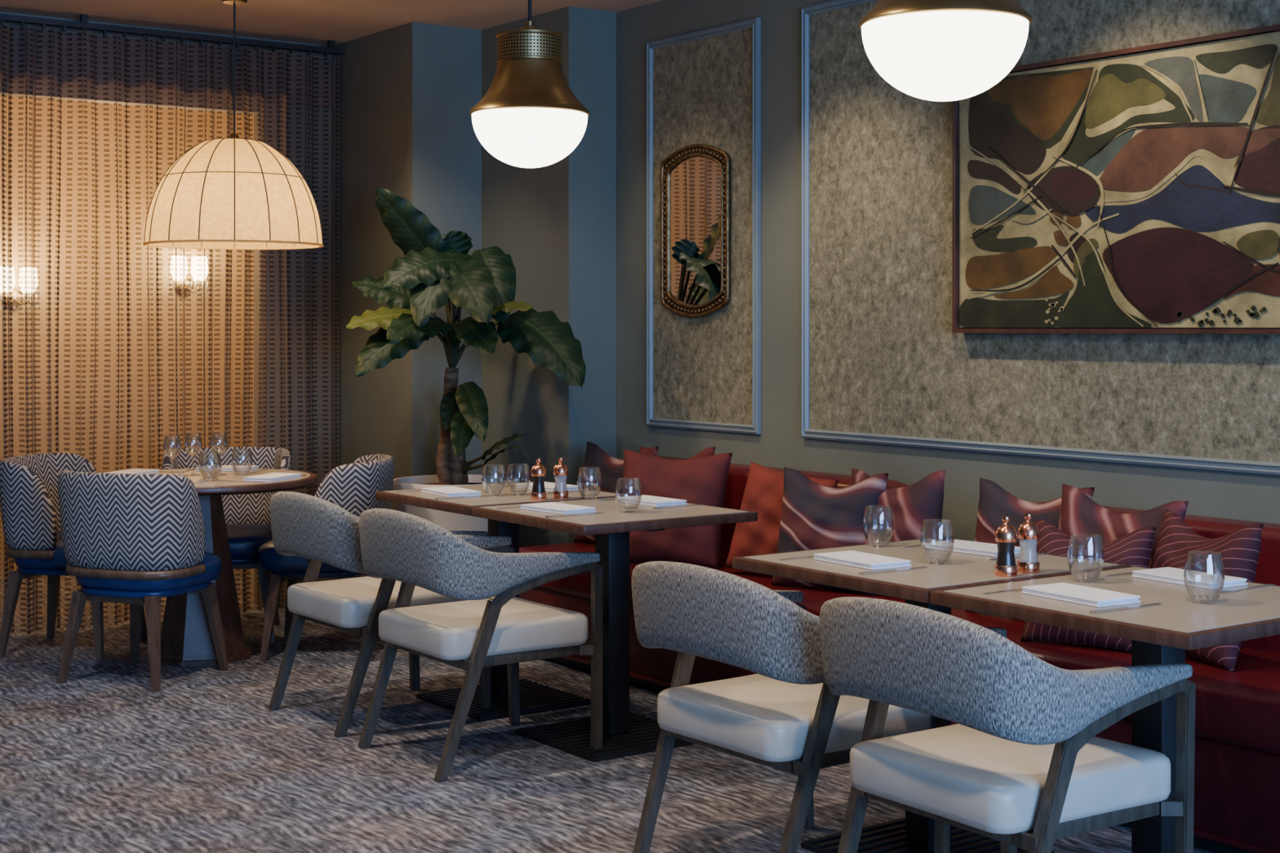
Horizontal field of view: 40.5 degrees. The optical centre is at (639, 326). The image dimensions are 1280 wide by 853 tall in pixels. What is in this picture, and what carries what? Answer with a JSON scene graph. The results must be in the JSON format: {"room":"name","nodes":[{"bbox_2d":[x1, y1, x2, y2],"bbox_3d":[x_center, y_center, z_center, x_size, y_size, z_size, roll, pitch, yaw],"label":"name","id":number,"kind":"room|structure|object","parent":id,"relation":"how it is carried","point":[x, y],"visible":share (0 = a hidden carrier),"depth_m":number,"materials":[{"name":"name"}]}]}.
{"room":"restaurant","nodes":[
{"label":"restaurant","id":0,"kind":"room"},
{"bbox_2d":[0,95,253,577],"bbox_3d":[-4.129,-0.018,7.903,6.550,2.737,1.750,0,0,-36],"label":"wall","id":1,"kind":"structure","parent":0,"point":[101,276],"depth_m":9.70,"materials":[{"name":"paint"}]},
{"bbox_2d":[0,266,39,308],"bbox_3d":[-3.351,-0.207,9.329,0.234,0.225,0.148,0,0,-36],"label":"wall sconce","id":2,"kind":"object","parent":1,"relation":"attached to","point":[15,295],"visible":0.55,"depth_m":9.31,"materials":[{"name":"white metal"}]},
{"bbox_2d":[168,255,208,296],"bbox_3d":[-2.572,-0.287,9.890,0.234,0.225,0.148,0,0,-36],"label":"wall sconce","id":3,"kind":"object","parent":1,"relation":"attached to","point":[193,271],"visible":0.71,"depth_m":9.87,"materials":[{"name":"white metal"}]},
{"bbox_2d":[0,11,332,606],"bbox_3d":[-3.588,-0.018,7.153,6.550,2.737,0.100,0,0,-36],"label":"wall","id":4,"kind":"structure","parent":0,"point":[15,89],"depth_m":8.46,"materials":[{"name":"paint"}]},
{"bbox_2d":[0,0,662,44],"bbox_3d":[-0.926,-1.437,3.463,6.550,0.100,12.700,0,0,-36],"label":"ceiling","id":5,"kind":"structure","parent":0,"point":[305,21],"depth_m":7.68,"materials":[{"name":"paint"}]},
{"bbox_2d":[0,13,344,633],"bbox_3d":[-2.496,-0.025,7.713,2.575,2.725,0.121,0,0,-36],"label":"window curtain","id":6,"kind":"object","parent":5,"relation":"hanging from","point":[31,55],"visible":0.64,"depth_m":7.93,"materials":[{"name":"fabric"}]},
{"bbox_2d":[142,0,324,249],"bbox_3d":[-1.614,-0.854,6.912,0.697,1.066,0.697,0,0,-36],"label":"dome pendant lamp","id":7,"kind":"object","parent":5,"relation":"hanging from","point":[233,193],"visible":1,"depth_m":6.68,"materials":[{"name":"fabric"}]},
{"bbox_2d":[469,0,590,168],"bbox_3d":[-0.365,-0.956,5.750,0.400,0.862,0.400,0,0,-36],"label":"pendant lamp","id":8,"kind":"object","parent":5,"relation":"hanging from","point":[529,116],"visible":1,"depth_m":5.64,"materials":[{"name":"white glass"}]},
{"bbox_2d":[857,0,1032,101],"bbox_3d":[0.708,-0.956,4.040,0.400,0.862,0.400,0,0,-36],"label":"pendant lamp","id":9,"kind":"object","parent":5,"relation":"hanging from","point":[928,50],"visible":1,"depth_m":3.90,"materials":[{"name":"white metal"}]},
{"bbox_2d":[332,6,616,580],"bbox_3d":[-0.753,-0.018,8.168,0.764,2.737,1.570,0,0,-36],"label":"wall","id":10,"kind":"structure","parent":0,"point":[409,91],"depth_m":7.96,"materials":[{"name":"paint"}]},
{"bbox_2d":[0,568,1213,852],"bbox_3d":[-0.926,1.400,3.463,6.550,0.100,12.700,0,0,-36],"label":"floor","id":11,"kind":"structure","parent":0,"point":[98,761],"depth_m":5.27,"materials":[{"name":"carpet"}]},
{"bbox_2d":[0,452,147,659],"bbox_3d":[-2.374,0.947,7.288,0.552,0.805,0.569,0,0,8],"label":"dining chair","id":12,"kind":"object","parent":11,"relation":"on","point":[29,499],"visible":0.59,"depth_m":7.06,"materials":[{"name":"fabric"}]},
{"bbox_2d":[57,470,228,693],"bbox_3d":[-1.912,0.947,6.698,0.569,0.805,0.552,0,0,21],"label":"dining chair","id":13,"kind":"object","parent":11,"relation":"on","point":[137,540],"visible":1,"depth_m":6.48,"materials":[{"name":"fabric"}]},
{"bbox_2d":[161,446,291,642],"bbox_3d":[-1.817,0.947,7.617,0.569,0.805,0.552,0,0,-9],"label":"dining chair","id":14,"kind":"object","parent":11,"relation":"on","point":[247,516],"visible":0.38,"depth_m":7.81,"materials":[{"name":"fabric"}]},
{"bbox_2d":[152,468,317,666],"bbox_3d":[-1.788,0.982,7.095,0.930,0.736,0.930,0,0,-36],"label":"round dining table","id":15,"kind":"object","parent":11,"relation":"on","point":[186,637],"visible":0.44,"depth_m":6.98,"materials":[{"name":"brown wood"}]},
{"bbox_2d":[103,468,159,474],"bbox_3d":[-2.105,0.606,7.186,0.130,0.015,0.235,0,0,16],"label":"folded napkin","id":16,"kind":"object","parent":15,"relation":"on","point":[135,471],"visible":0.56,"depth_m":7.19,"materials":[{"name":"fabric"}]},
{"bbox_2d":[163,435,181,458],"bbox_3d":[-1.896,0.527,7.042,0.072,0.172,0.072,0,0,-17],"label":"wine glass","id":17,"kind":"object","parent":15,"relation":"on","point":[165,435],"visible":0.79,"depth_m":7.04,"materials":[{"name":"clear glass"}]},
{"bbox_2d":[178,467,195,472],"bbox_3d":[-1.924,0.611,7.383,0.016,0.005,0.225,0,0,4],"label":"table knife","id":18,"kind":"object","parent":15,"relation":"on","point":[192,468],"visible":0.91,"depth_m":7.39,"materials":[{"name":"silver metal"}]},
{"bbox_2d":[184,433,202,475],"bbox_3d":[-1.841,0.527,7.155,0.072,0.172,0.072,0,0,-17],"label":"wine glass","id":19,"kind":"object","parent":15,"relation":"on","point":[186,433],"visible":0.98,"depth_m":7.15,"materials":[{"name":"clear glass"}]},
{"bbox_2d":[198,450,219,478],"bbox_3d":[-1.749,0.559,7.049,0.086,0.108,0.086,0,0,-36],"label":"tumbler","id":20,"kind":"object","parent":15,"relation":"on","point":[200,451],"visible":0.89,"depth_m":7.05,"materials":[{"name":"clear glass"}]},
{"bbox_2d":[200,453,222,480],"bbox_3d":[-1.708,0.559,6.912,0.086,0.108,0.086,0,0,-36],"label":"tumbler","id":21,"kind":"object","parent":15,"relation":"on","point":[219,453],"visible":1,"depth_m":6.91,"materials":[{"name":"clear glass"}]},
{"bbox_2d":[209,432,227,475],"bbox_3d":[-1.738,0.527,7.169,0.072,0.172,0.072,0,0,-17],"label":"wine glass","id":22,"kind":"object","parent":15,"relation":"on","point":[217,474],"visible":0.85,"depth_m":7.16,"materials":[{"name":"clear glass"}]},
{"bbox_2d":[195,465,257,471],"bbox_3d":[-1.764,0.606,7.424,0.235,0.015,0.130,0,0,4],"label":"folded napkin","id":23,"kind":"object","parent":15,"relation":"on","point":[205,468],"visible":0.86,"depth_m":7.37,"materials":[{"name":"fabric"}]},
{"bbox_2d":[217,480,263,482],"bbox_3d":[-1.575,0.612,6.856,0.200,0.002,0.024,0,0,19],"label":"fork","id":24,"kind":"object","parent":15,"relation":"on","point":[220,480],"visible":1,"depth_m":6.86,"materials":[{"name":"silver metal"}]},
{"bbox_2d":[231,448,252,475],"bbox_3d":[-1.647,0.559,7.189,0.086,0.108,0.086,0,0,-36],"label":"tumbler","id":25,"kind":"object","parent":15,"relation":"on","point":[233,448],"depth_m":7.19,"materials":[{"name":"clear glass"}]},
{"bbox_2d":[249,468,267,473],"bbox_3d":[-1.613,0.612,7.362,0.024,0.002,0.200,0,0,4],"label":"fork","id":26,"kind":"object","parent":15,"relation":"on","point":[255,472],"visible":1,"depth_m":7.33,"materials":[{"name":"silver metal"}]},
{"bbox_2d":[243,472,302,481],"bbox_3d":[-1.477,0.606,6.986,0.130,0.015,0.235,0,0,19],"label":"folded napkin","id":27,"kind":"object","parent":15,"relation":"on","point":[273,477],"visible":1,"depth_m":6.94,"materials":[{"name":"fabric"}]},
{"bbox_2d":[257,453,394,662],"bbox_3d":[-1.301,0.947,7.225,0.552,0.805,0.569,0,0,1],"label":"dining chair","id":28,"kind":"object","parent":11,"relation":"on","point":[353,486],"visible":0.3,"depth_m":7.01,"materials":[{"name":"fabric"}]},
{"bbox_2d":[268,491,490,737],"bbox_3d":[-0.928,0.957,6.081,0.630,0.786,0.633,0,0,-37],"label":"upholstered armchair","id":29,"kind":"object","parent":11,"relation":"on","point":[320,531],"visible":0.59,"depth_m":5.86,"materials":[{"name":"grey fabric"}]},
{"bbox_2d":[346,188,586,533],"bbox_3d":[-0.784,0.380,7.336,0.834,1.941,1.033,0,0,-36],"label":"banana plant","id":30,"kind":"object","parent":11,"relation":"on","point":[434,269],"visible":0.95,"depth_m":7.31,"materials":[{"name":"green plant"}]},
{"bbox_2d":[357,508,603,782],"bbox_3d":[-0.524,0.957,5.522,0.630,0.786,0.633,0,0,-36],"label":"upholstered armchair","id":31,"kind":"object","parent":11,"relation":"on","point":[494,627],"visible":0.99,"depth_m":5.34,"materials":[{"name":"grey fabric"}]},
{"bbox_2d":[375,481,631,721],"bbox_3d":[-0.492,0.975,6.254,0.680,0.750,0.676,0,0,-36],"label":"dining table","id":32,"kind":"object","parent":11,"relation":"on","point":[535,698],"visible":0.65,"depth_m":6.20,"materials":[{"name":"brown wood"}]},
{"bbox_2d":[395,490,421,493],"bbox_3d":[-0.795,0.598,6.325,0.200,0.002,0.024,0,0,-35],"label":"fork","id":33,"kind":"object","parent":32,"relation":"on","point":[409,491],"visible":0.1,"depth_m":6.29,"materials":[{"name":"silver metal"}]},
{"bbox_2d":[421,486,481,497],"bbox_3d":[-0.676,0.592,6.220,0.130,0.015,0.235,0,0,-31],"label":"folded napkin","id":34,"kind":"object","parent":32,"relation":"on","point":[446,491],"visible":1,"depth_m":6.17,"materials":[{"name":"fabric"}]},
{"bbox_2d":[435,495,493,499],"bbox_3d":[-0.612,0.597,6.074,0.225,0.005,0.016,0,0,-34],"label":"table knife","id":35,"kind":"object","parent":32,"relation":"on","point":[458,497],"visible":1,"depth_m":6.06,"materials":[{"name":"silver metal"}]},
{"bbox_2d":[481,464,506,496],"bbox_3d":[-0.518,0.545,6.160,0.086,0.108,0.086,0,0,-36],"label":"tumbler","id":36,"kind":"object","parent":32,"relation":"on","point":[484,464],"visible":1,"depth_m":6.15,"materials":[{"name":"clear glass"}]},
{"bbox_2d":[506,463,530,495],"bbox_3d":[-0.433,0.545,6.190,0.086,0.108,0.086,0,0,-36],"label":"tumbler","id":37,"kind":"object","parent":32,"relation":"on","point":[509,464],"visible":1,"depth_m":6.18,"materials":[{"name":"clear glass"}]},
{"bbox_2d":[530,457,546,500],"bbox_3d":[-0.351,0.527,6.017,0.054,0.145,0.054,0,0,-36],"label":"pepper mill","id":38,"kind":"object","parent":32,"relation":"on","point":[538,470],"visible":1,"depth_m":6.00,"materials":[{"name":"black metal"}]},
{"bbox_2d":[515,481,582,492],"bbox_3d":[-0.337,0.592,6.415,0.130,0.015,0.235,0,0,-40],"label":"folded napkin","id":39,"kind":"object","parent":32,"relation":"on","point":[548,486],"visible":0.56,"depth_m":6.39,"materials":[{"name":"fabric"}]},
{"bbox_2d":[552,457,568,498],"bbox_3d":[-0.276,0.527,6.058,0.054,0.145,0.054,0,0,-36],"label":"salt mill","id":40,"kind":"object","parent":32,"relation":"on","point":[560,469],"visible":1,"depth_m":6.04,"materials":[{"name":"orange metal"}]},
{"bbox_2d":[546,489,595,493],"bbox_3d":[-0.246,0.598,6.290,0.200,0.002,0.024,0,0,-35],"label":"fork","id":41,"kind":"object","parent":32,"relation":"on","point":[587,490],"visible":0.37,"depth_m":6.30,"materials":[{"name":"silver metal"}]},
{"bbox_2d":[470,497,757,762],"bbox_3d":[-0.091,0.975,5.699,0.680,0.750,0.676,0,0,-36],"label":"dining table","id":42,"kind":"object","parent":11,"relation":"on","point":[625,733],"visible":0.81,"depth_m":5.65,"materials":[{"name":"brown wood"}]},
{"bbox_2d":[497,506,520,509],"bbox_3d":[-0.386,0.598,5.757,0.200,0.002,0.024,0,0,-37],"label":"fork","id":43,"kind":"object","parent":42,"relation":"on","point":[510,507],"visible":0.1,"depth_m":5.71,"materials":[{"name":"silver metal"}]},
{"bbox_2d":[520,502,595,515],"bbox_3d":[-0.267,0.592,5.652,0.130,0.015,0.235,0,0,-42],"label":"folded napkin","id":44,"kind":"object","parent":42,"relation":"on","point":[548,507],"visible":1,"depth_m":5.61,"materials":[{"name":"fabric"}]},
{"bbox_2d":[545,512,604,518],"bbox_3d":[-0.202,0.597,5.506,0.225,0.005,0.016,0,0,-37],"label":"table knife","id":45,"kind":"object","parent":42,"relation":"on","point":[564,515],"visible":1,"depth_m":5.49,"materials":[{"name":"silver metal"}]},
{"bbox_2d":[577,466,601,499],"bbox_3d":[-0.176,0.545,6.043,0.086,0.108,0.086,0,0,-36],"label":"tumbler","id":46,"kind":"object","parent":42,"relation":"on","point":[580,467],"visible":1,"depth_m":6.03,"materials":[{"name":"clear glass"}]},
{"bbox_2d":[597,498,616,501],"bbox_3d":[-0.056,0.597,6.021,0.225,0.005,0.016,0,0,-37],"label":"table knife","id":47,"kind":"object","parent":42,"relation":"on","point":[613,499],"visible":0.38,"depth_m":5.97,"materials":[{"name":"silver metal"}]},
{"bbox_2d":[615,478,641,512],"bbox_3d":[-0.037,0.545,5.617,0.086,0.108,0.086,0,0,-36],"label":"tumbler","id":48,"kind":"object","parent":42,"relation":"on","point":[620,508],"visible":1,"depth_m":5.61,"materials":[{"name":"clear glass"}]},
{"bbox_2d":[615,494,687,506],"bbox_3d":[0.038,0.592,5.896,0.130,0.015,0.235,0,0,-38],"label":"folded napkin","id":49,"kind":"object","parent":42,"relation":"on","point":[649,500],"visible":0.95,"depth_m":5.85,"materials":[{"name":"fabric"}]},
{"bbox_2d":[653,504,703,509],"bbox_3d":[0.128,0.598,5.771,0.200,0.002,0.024,0,0,-37],"label":"fork","id":50,"kind":"object","parent":42,"relation":"on","point":[658,508],"visible":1,"depth_m":5.76,"materials":[{"name":"silver metal"}]},
{"bbox_2d":[631,560,951,852],"bbox_3d":[0.356,0.957,4.301,0.630,0.786,0.633,0,0,-37],"label":"upholstered armchair","id":51,"kind":"object","parent":11,"relation":"on","point":[785,717],"visible":0.73,"depth_m":4.09,"materials":[{"name":"grey fabric"}]},
{"bbox_2d":[519,456,1279,852],"bbox_3d":[1.861,0.950,4.364,0.655,0.800,7.300,0,0,-36],"label":"sofa","id":52,"kind":"object","parent":11,"relation":"on","point":[1237,758],"visible":0.18,"depth_m":4.67,"materials":[{"name":"leather"}]},
{"bbox_2d":[573,441,658,543],"bbox_3d":[-0.104,0.697,7.156,0.433,0.423,0.180,0,0,43],"label":"throw pillow","id":53,"kind":"object","parent":52,"relation":"on","point":[611,468],"visible":0.33,"depth_m":7.18,"materials":[{"name":"fabric"}]},
{"bbox_2d":[622,449,732,569],"bbox_3d":[0.117,0.694,6.607,0.450,0.430,0.195,0,0,23],"label":"throw pillow","id":54,"kind":"object","parent":52,"relation":"on","point":[703,480],"visible":0.72,"depth_m":6.55,"materials":[{"name":"red fabric"}]},
{"bbox_2d":[640,446,715,459],"bbox_3d":[0.121,0.693,6.861,0.175,0.454,0.464,0,0,-40],"label":"throw pillow","id":55,"kind":"object","parent":52,"relation":"on","point":[708,451],"visible":0.03,"depth_m":6.76,"materials":[{"name":"red fabric"}]},
{"bbox_2d":[724,461,839,577],"bbox_3d":[0.509,0.715,6.273,0.441,0.431,0.193,0,0,42],"label":"throw pillow","id":56,"kind":"object","parent":52,"relation":"on","point":[763,492],"visible":0.35,"depth_m":6.26,"materials":[{"name":"orange fabric"}]},
{"bbox_2d":[771,466,888,596],"bbox_3d":[0.648,0.703,5.980,0.422,0.412,0.175,0,0,39],"label":"throw pillow","id":57,"kind":"object","parent":52,"relation":"on","point":[815,516],"visible":0.59,"depth_m":5.93,"materials":[{"name":"fabric"}]},
{"bbox_2d":[851,468,946,544],"bbox_3d":[0.852,0.696,5.857,0.174,0.446,0.451,0,0,-39],"label":"throw pillow","id":58,"kind":"object","parent":52,"relation":"on","point":[921,500],"visible":0.38,"depth_m":5.75,"materials":[{"name":"fabric"}]},
{"bbox_2d":[964,478,1094,613],"bbox_3d":[1.200,0.697,5.383,0.175,0.423,0.433,0,0,-39],"label":"throw pillow","id":59,"kind":"object","parent":52,"relation":"on","point":[995,502],"visible":0.27,"depth_m":5.42,"materials":[{"name":"fabric"}]},
{"bbox_2d":[1020,519,1156,652],"bbox_3d":[1.268,0.735,4.929,0.365,0.344,0.180,0,0,37],"label":"throw pillow","id":60,"kind":"object","parent":52,"relation":"on","point":[1135,548],"visible":0.3,"depth_m":4.89,"materials":[{"name":"fabric"}]},
{"bbox_2d":[1057,483,1189,568],"bbox_3d":[1.382,0.697,5.082,0.177,0.444,0.451,0,0,-41],"label":"throw pillow","id":61,"kind":"object","parent":52,"relation":"on","point":[1081,516],"visible":0.29,"depth_m":5.09,"materials":[{"name":"fabric"}]},
{"bbox_2d":[1151,509,1263,672],"bbox_3d":[1.521,0.714,4.747,0.180,0.388,0.404,0,0,-19],"label":"throw pillow","id":62,"kind":"object","parent":52,"relation":"on","point":[1240,549],"visible":0.44,"depth_m":4.64,"materials":[{"name":"fabric"}]},
{"bbox_2d":[732,537,1130,852],"bbox_3d":[0.738,0.975,4.447,0.720,0.750,0.706,0,0,-36],"label":"dining table","id":63,"kind":"object","parent":11,"relation":"on","point":[914,833],"visible":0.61,"depth_m":4.41,"materials":[{"name":"brown wood"}]},
{"bbox_2d":[779,555,814,560],"bbox_3d":[0.443,0.598,4.506,0.200,0.002,0.024,0,0,-35],"label":"fork","id":64,"kind":"object","parent":63,"relation":"on","point":[793,558],"visible":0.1,"depth_m":4.48,"materials":[{"name":"silver metal"}]},
{"bbox_2d":[813,550,911,570],"bbox_3d":[0.562,0.592,4.400,0.130,0.015,0.235,0,0,-32],"label":"folded napkin","id":65,"kind":"object","parent":63,"relation":"on","point":[871,562],"visible":1,"depth_m":4.36,"materials":[{"name":"fabric"}]},
{"bbox_2d":[862,505,893,546],"bbox_3d":[0.650,0.545,4.740,0.086,0.108,0.086,0,0,-36],"label":"tumbler","id":66,"kind":"object","parent":63,"relation":"on","point":[889,540],"visible":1,"depth_m":4.73,"materials":[{"name":"clear glass"}]},
{"bbox_2d":[858,566,928,575],"bbox_3d":[0.627,0.597,4.255,0.225,0.005,0.016,0,0,-34],"label":"table knife","id":67,"kind":"object","parent":63,"relation":"on","point":[921,567],"visible":1,"depth_m":4.24,"materials":[{"name":"silver metal"}]},
{"bbox_2d":[903,544,925,548],"bbox_3d":[0.801,0.597,4.765,0.225,0.005,0.016,0,0,-37],"label":"table knife","id":68,"kind":"object","parent":63,"relation":"on","point":[919,545],"visible":0.41,"depth_m":4.72,"materials":[{"name":"silver metal"}]},
{"bbox_2d":[920,519,954,564],"bbox_3d":[0.752,0.545,4.397,0.086,0.108,0.086,0,0,-36],"label":"tumbler","id":69,"kind":"object","parent":63,"relation":"on","point":[922,548],"visible":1,"depth_m":4.39,"materials":[{"name":"clear glass"}]},
{"bbox_2d":[924,539,1020,557],"bbox_3d":[0.894,0.592,4.640,0.130,0.015,0.235,0,0,-42],"label":"folded napkin","id":70,"kind":"object","parent":63,"relation":"on","point":[981,548],"visible":0.73,"depth_m":4.62,"materials":[{"name":"fabric"}]},
{"bbox_2d":[994,515,1017,577],"bbox_3d":[0.881,0.527,4.180,0.054,0.145,0.054,0,0,-36],"label":"pepper mill","id":71,"kind":"object","parent":63,"relation":"on","point":[1006,535],"visible":1,"depth_m":4.16,"materials":[{"name":"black metal"}]},
{"bbox_2d":[989,552,1046,560],"bbox_3d":[0.985,0.598,4.514,0.200,0.002,0.024,0,0,-37],"label":"fork","id":72,"kind":"object","parent":63,"relation":"on","point":[1041,553],"visible":0.33,"depth_m":4.51,"materials":[{"name":"silver metal"}]},
{"bbox_2d":[1017,512,1039,573],"bbox_3d":[0.948,0.527,4.241,0.054,0.145,0.054,0,0,-36],"label":"salt mill","id":73,"kind":"object","parent":63,"relation":"on","point":[1028,532],"visible":1,"depth_m":4.22,"materials":[{"name":"orange metal"}]},
{"bbox_2d":[819,596,1195,852],"bbox_3d":[0.768,0.957,3.730,0.630,0.786,0.633,0,0,-35],"label":"upholstered armchair","id":74,"kind":"object","parent":11,"relation":"on","point":[1024,766],"visible":1,"depth_m":3.54,"materials":[{"name":"grey fabric"}]},
{"bbox_2d":[930,565,1279,852],"bbox_3d":[1.155,0.975,3.869,0.720,0.750,0.701,0,0,-36],"label":"dining table","id":75,"kind":"object","parent":11,"relation":"on","point":[1162,633],"visible":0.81,"depth_m":3.81,"materials":[{"name":"brown wood"}]},
{"bbox_2d":[982,588,1022,595],"bbox_3d":[0.852,0.598,3.938,0.200,0.002,0.024,0,0,-35],"label":"fork","id":76,"kind":"object","parent":75,"relation":"on","point":[1020,589],"visible":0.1,"depth_m":3.90,"materials":[{"name":"silver metal"}]},
{"bbox_2d":[1021,582,1141,607],"bbox_3d":[0.972,0.592,3.833,0.130,0.015,0.235,0,0,-31],"label":"folded napkin","id":77,"kind":"object","parent":75,"relation":"on","point":[1069,593],"visible":1,"depth_m":3.80,"materials":[{"name":"fabric"}]},
{"bbox_2d":[1066,533,1104,582],"bbox_3d":[1.049,0.545,4.087,0.086,0.108,0.086,0,0,-36],"label":"tumbler","id":78,"kind":"object","parent":75,"relation":"on","point":[1068,545],"visible":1,"depth_m":4.08,"materials":[{"name":"clear glass"}]},
{"bbox_2d":[1088,602,1161,613],"bbox_3d":[1.036,0.597,3.687,0.225,0.005,0.016,0,0,-34],"label":"table knife","id":79,"kind":"object","parent":75,"relation":"on","point":[1114,609],"visible":1,"depth_m":3.67,"materials":[{"name":"silver metal"}]},
{"bbox_2d":[1105,567,1161,577],"bbox_3d":[1.199,0.597,4.214,0.225,0.005,0.016,0,0,-36],"label":"table knife","id":80,"kind":"object","parent":75,"relation":"on","point":[1129,573],"visible":0.47,"depth_m":4.18,"materials":[{"name":"silver metal"}]},
{"bbox_2d":[1132,567,1248,589],"bbox_3d":[1.292,0.592,4.089,0.130,0.015,0.235,0,0,-32],"label":"folded napkin","id":81,"kind":"object","parent":75,"relation":"on","point":[1167,575],"visible":1,"depth_m":4.06,"materials":[{"name":"fabric"}]},
{"bbox_2d":[1183,551,1225,604],"bbox_3d":[1.225,0.545,3.772,0.086,0.108,0.086,0,0,-36],"label":"tumbler","id":82,"kind":"object","parent":75,"relation":"on","point":[1204,597],"visible":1,"depth_m":3.77,"materials":[{"name":"clear glass"}]},
{"bbox_2d":[1214,583,1275,593],"bbox_3d":[1.383,0.598,3.963,0.200,0.002,0.024,0,0,-35],"label":"fork","id":83,"kind":"object","parent":75,"relation":"on","point":[1225,591],"visible":0.9,"depth_m":3.95,"materials":[{"name":"silver metal"}]},
{"bbox_2d":[616,0,1279,541],"bbox_3d":[2.670,-0.018,3.948,0.150,2.737,9.280,0,0,-36],"label":"wall","id":84,"kind":"structure","parent":0,"point":[1236,495],"depth_m":6.76,"materials":[{"name":"paint"}]},
{"bbox_2d":[660,143,730,317],"bbox_3d":[0.226,-0.395,7.182,0.022,0.718,0.458,0,0,-36],"label":"wall mirror","id":85,"kind":"object","parent":84,"relation":"attached to","point":[695,179],"visible":1,"depth_m":7.18,"materials":[{"name":"gold metal"}]},
{"bbox_2d":[669,156,720,305],"bbox_3d":[0.232,-0.395,7.186,0.008,0.616,0.360,0,0,-36],"label":"mirror glass","id":86,"kind":"object","parent":85,"relation":"attached to","point":[695,182],"depth_m":7.18,"materials":[{"name":"silver"}]},
{"bbox_2d":[653,27,752,425],"bbox_3d":[0.257,-0.395,7.161,0.004,1.620,0.705,0,0,-36],"label":"wall panel","id":87,"kind":"object","parent":84,"relation":"attached to","point":[703,88],"depth_m":7.12,"materials":[{"name":"paper"}]},
{"bbox_2d":[646,17,760,434],"bbox_3d":[0.251,-0.398,7.157,0.020,1.645,0.745,0,0,-36],"label":"trim","id":88,"kind":"structure","parent":84,"relation":"attached to","point":[754,23],"depth_m":7.00,"materials":[{"name":"paint"}]},
{"bbox_2d":[800,0,1279,475],"bbox_3d":[1.681,-0.398,5.174,0.020,1.645,3.625,0,0,-36],"label":"trim","id":89,"kind":"structure","parent":84,"relation":"attached to","point":[1200,463],"depth_m":6.35,"materials":[{"name":"paint"}]},
{"bbox_2d":[808,0,1279,462],"bbox_3d":[1.688,-0.395,5.178,0.004,1.620,3.585,0,0,-36],"label":"wall panel","id":90,"kind":"object","parent":84,"relation":"attached to","point":[886,357],"depth_m":6.04,"materials":[{"name":"paper"}]},
{"bbox_2d":[951,23,1279,333],"bbox_3d":[1.502,-0.417,5.386,0.050,0.877,1.412,0,0,-36],"label":"framed painting","id":91,"kind":"object","parent":84,"relation":"attached to","point":[1138,187],"visible":1,"depth_m":5.37,"materials":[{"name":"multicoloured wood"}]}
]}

